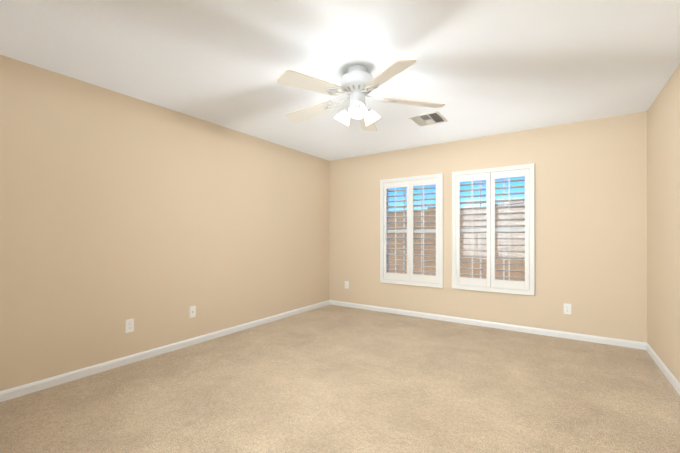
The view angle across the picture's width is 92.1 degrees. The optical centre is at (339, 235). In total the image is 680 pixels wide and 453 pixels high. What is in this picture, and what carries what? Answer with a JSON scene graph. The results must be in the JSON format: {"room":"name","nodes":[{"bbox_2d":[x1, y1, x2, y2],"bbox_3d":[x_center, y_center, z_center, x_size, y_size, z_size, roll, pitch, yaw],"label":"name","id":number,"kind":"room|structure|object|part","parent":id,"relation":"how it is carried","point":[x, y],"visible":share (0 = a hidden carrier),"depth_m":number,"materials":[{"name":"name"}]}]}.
{"room":"empty bedroom","nodes":[
{"label":"empty bedroom","id":0,"kind":"room"},
{"bbox_2d":[0,55,328,390],"bbox_3d":[-1.639,-0.051,3.552,0.150,2.440,5.300,0,0,34],"label":"wall","id":1,"kind":"structure","parent":0,"point":[153,221],"depth_m":3.01,"materials":[{"name":"beige paint"}]},
{"bbox_2d":[125,319,133,332],"bbox_3d":[-1.920,0.825,2.993,0.009,0.118,0.072,0,0,34],"label":"duplex electrical outlet","id":2,"kind":"object","parent":1,"relation":"attached to","point":[129,325],"visible":1,"depth_m":2.99,"materials":[{"name":"white plastic"}]},
{"bbox_2d":[0,300,329,401],"bbox_3d":[-1.571,1.133,3.506,0.013,0.072,5.000,0,0,34],"label":"baseboard","id":3,"kind":"structure","parent":1,"relation":"attached to","point":[18,391],"depth_m":3.00,"materials":[{"name":"white wood"}]},
{"bbox_2d":[189,306,195,317],"bbox_3d":[-1.572,0.817,3.503,0.016,0.118,0.072,0,0,34],"label":"outlet","id":4,"kind":"object","parent":1,"relation":"attached to","point":[192,311],"visible":1,"depth_m":3.50,"materials":[{"name":"white plastic"}]},
{"bbox_2d":[0,304,679,452],"bbox_3d":[0.082,1.228,2.392,4.300,0.120,5.300,0,0,34],"label":"floor","id":5,"kind":"structure","parent":0,"point":[329,378],"depth_m":2.36,"materials":[{"name":"carpet"}]},
{"bbox_2d":[0,0,679,160],"bbox_3d":[0.082,-1.332,2.394,4.300,0.120,5.300,0,0,34],"label":"ceiling","id":6,"kind":"structure","parent":0,"point":[480,68],"depth_m":2.33,"materials":[{"name":"white paint"}]},
{"bbox_2d":[277,60,444,131],"bbox_3d":[0.097,-1.067,2.543,1.265,0.409,1.310,0,0,34],"label":"fan","id":7,"kind":"object","parent":6,"relation":"hanging from","point":[359,83],"visible":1,"depth_m":2.44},
{"bbox_3d":[-0.203,-1.031,2.244,0.242,0.067,0.479,0,0,34],"label":"blade","id":8,"kind":"part","parent":7,"relation":"part of","materials":[{"name":"white wood"}]},
{"bbox_3d":[-0.243,-1.031,2.750,0.471,0.067,0.150,0,0,34],"label":"blade","id":9,"kind":"part","parent":7,"relation":"part of","materials":[{"name":"white wood"}]},
{"bbox_3d":[0.017,-0.923,2.600,0.123,0.120,0.132,0,0,34],"label":"lamp shade","id":10,"kind":"part","parent":7,"relation":"part of","materials":[{"name":"white glass"}]},
{"bbox_3d":[0.132,-0.923,2.384,0.126,0.120,0.123,0,0,34],"label":"lamp shade","id":11,"kind":"part","parent":7,"relation":"part of","materials":[{"name":"white glass"}]},
{"bbox_3d":[0.234,-1.031,2.956,0.276,0.067,0.472,0,0,34],"label":"blade","id":12,"kind":"part","parent":7,"relation":"part of","materials":[{"name":"white wood"}]},
{"bbox_3d":[0.262,-0.923,2.592,0.127,0.120,0.122,0,0,34],"label":"lamp shade","id":13,"kind":"part","parent":7,"relation":"part of","materials":[{"name":"white glass"}]},
{"bbox_3d":[0.302,-1.032,2.118,0.448,0.067,0.351,0,0,34],"label":"blade","id":14,"kind":"part","parent":7,"relation":"part of","materials":[{"name":"white wood"}]},
{"bbox_3d":[0.576,-1.031,2.563,0.430,0.067,0.378,0,0,34],"label":"blade","id":15,"kind":"part","parent":7,"relation":"part of","materials":[{"name":"white wood"}]},
{"bbox_2d":[408,111,446,126],"bbox_3d":[0.963,-1.264,3.585,0.320,0.013,0.345,0,0,34],"label":"ceiling vent","id":16,"kind":"object","parent":6,"relation":"in","point":[428,118],"visible":1,"depth_m":3.56,"materials":[{"name":"white metal"}]},
{"bbox_2d":[329,111,646,342],"bbox_3d":[1.521,-0.050,4.528,4.000,2.440,0.150,0,0,34],"label":"wall","id":17,"kind":"structure","parent":0,"point":[591,222],"depth_m":3.81,"materials":[{"name":"beige paint"}]},
{"bbox_2d":[380,173,442,287],"bbox_3d":[1.043,-0.065,4.799,0.954,1.570,0.125,0,0,34],"label":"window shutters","id":18,"kind":"structure","parent":17,"relation":"in","point":[410,277],"depth_m":4.75,"materials":[{"name":"white wood"}]},
{"bbox_2d":[386,187,406,272],"bbox_3d":[0.843,-0.083,4.882,0.326,1.273,0.081,0,0,34],"label":"louvres","id":19,"kind":"object","parent":18,"relation":"attached to","point":[395,222],"visible":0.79,"depth_m":4.85,"materials":[{"name":"white paint"}]},
{"bbox_3d":[0.847,-0.065,4.887,0.422,1.462,0.028,0,0,34],"label":"shutter panel","id":20,"kind":"part","parent":18,"relation":"part of","materials":[{"name":"white paint"}]},
{"bbox_3d":[1.077,-0.065,4.849,0.882,1.498,0.004,0,0,34],"label":"pane","id":21,"kind":"part","parent":18,"relation":"part of","materials":[{"name":"clear glass"}]},
{"bbox_2d":[413,184,435,274],"bbox_3d":[1.195,-0.083,4.644,0.326,1.273,0.081,0,0,34],"label":"louvres","id":22,"kind":"object","parent":18,"relation":"attached to","point":[423,221],"visible":0.9,"depth_m":4.62,"materials":[{"name":"white paint"}]},
{"bbox_3d":[1.199,-0.065,4.650,0.422,1.462,0.028,0,0,34],"label":"shutter panel","id":23,"kind":"part","parent":18,"relation":"part of","materials":[{"name":"white paint"}]},
{"bbox_2d":[387,186,435,274],"bbox_3d":[1.078,-0.065,4.851,0.902,1.518,0.060,0,0,34],"label":"window","id":24,"kind":"structure","parent":17,"relation":"in","point":[421,230],"depth_m":4.92,"materials":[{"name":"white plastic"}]},
{"bbox_2d":[330,300,646,349],"bbox_3d":[1.475,1.134,4.460,4.000,0.072,0.013,0,0,34],"label":"baseboard","id":25,"kind":"structure","parent":17,"relation":"attached to","point":[594,339],"depth_m":4.05,"materials":[{"name":"white wood"}]},
{"bbox_2d":[460,178,524,279],"bbox_3d":[1.971,-0.069,4.249,0.908,1.515,0.060,0,0,34],"label":"window","id":26,"kind":"structure","parent":17,"relation":"in","point":[480,229],"depth_m":4.19,"materials":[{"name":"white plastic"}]},
{"bbox_2d":[452,163,534,295],"bbox_3d":[1.936,-0.069,4.197,0.960,1.567,0.125,0,0,34],"label":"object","id":27,"kind":"structure","parent":17,"relation":"in","point":[490,283],"depth_m":4.14,"materials":[{"name":"white wood"}]},
{"bbox_2d":[459,180,486,277],"bbox_3d":[1.735,-0.087,4.281,0.328,1.270,0.081,0,0,34],"label":"louvres","id":28,"kind":"object","parent":27,"relation":"attached to","point":[472,208],"visible":0.83,"depth_m":4.25,"materials":[{"name":"white paint"}]},
{"bbox_3d":[1.739,-0.069,4.286,0.424,1.459,0.028,0,0,34],"label":"shutter panel","id":29,"kind":"part","parent":27,"relation":"part of","materials":[{"name":"white paint"}]},
{"bbox_3d":[1.970,-0.069,4.247,0.888,1.495,0.004,0,0,34],"label":"pane","id":30,"kind":"part","parent":27,"relation":"part of","materials":[{"name":"clear glass"}]},
{"bbox_2d":[495,176,524,279],"bbox_3d":[2.090,-0.087,4.042,0.328,1.270,0.081,0,0,34],"label":"louvres","id":31,"kind":"object","parent":27,"relation":"attached to","point":[509,207],"visible":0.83,"depth_m":4.01,"materials":[{"name":"white paint"}]},
{"bbox_3d":[2.093,-0.069,4.047,0.424,1.459,0.028,0,0,34],"label":"shutter panel","id":32,"kind":"part","parent":27,"relation":"part of","materials":[{"name":"white paint"}]},
{"bbox_2d":[564,303,570,313],"bbox_3d":[2.579,0.834,3.718,0.072,0.118,0.009,0,0,34],"label":"electrical outlet","id":33,"kind":"object","parent":17,"relation":"attached to","point":[567,308],"visible":1,"depth_m":3.72,"materials":[{"name":"white plastic"}]},
{"bbox_2d":[647,64,679,382],"bbox_3d":[1.803,-0.053,1.233,0.150,2.440,5.300,0,0,34],"label":"wall","id":34,"kind":"structure","parent":0,"point":[663,226],"depth_m":2.79,"materials":[{"name":"beige paint"}]},
{"bbox_2d":[646,343,679,394],"bbox_3d":[1.735,1.131,1.278,0.013,0.072,5.000,0,0,34],"label":"baseboard","id":35,"kind":"structure","parent":34,"relation":"attached to","point":[670,377],"depth_m":2.76,"materials":[{"name":"white wood"}]},
{"label":"outside","id":36,"kind":"structure","parent":0,"visible":0},
{"bbox_3d":[14.508,1.398,22.907,65.000,0.180,44.850,0,0,34],"label":"ground","id":37,"kind":"structure","parent":36,"visible":0},
{"bbox_2d":[389,205,524,280],"bbox_3d":[5.079,0.204,8.914,55.000,2.180,0.280,0,0,34],"label":"fence","id":38,"kind":"object","parent":37,"relation":"on","point":[477,241],"depth_m":9.65,"materials":[{"name":"concrete block"},{"name":"mortar"}]},
{"bbox_3d":[17.722,-0.205,19.447,13.800,3.020,11.000,0,0,34],"label":"neighbouring house","id":39,"kind":"object","parent":37,"relation":"on","visible":0},
{"bbox_2d":[495,201,524,205],"bbox_3d":[17.722,-2.215,19.448,14.700,1.000,11.900,0,0,34],"label":"tiles","id":40,"kind":"structure","parent":39,"relation":"on","point":[506,203],"depth_m":18.25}
]}

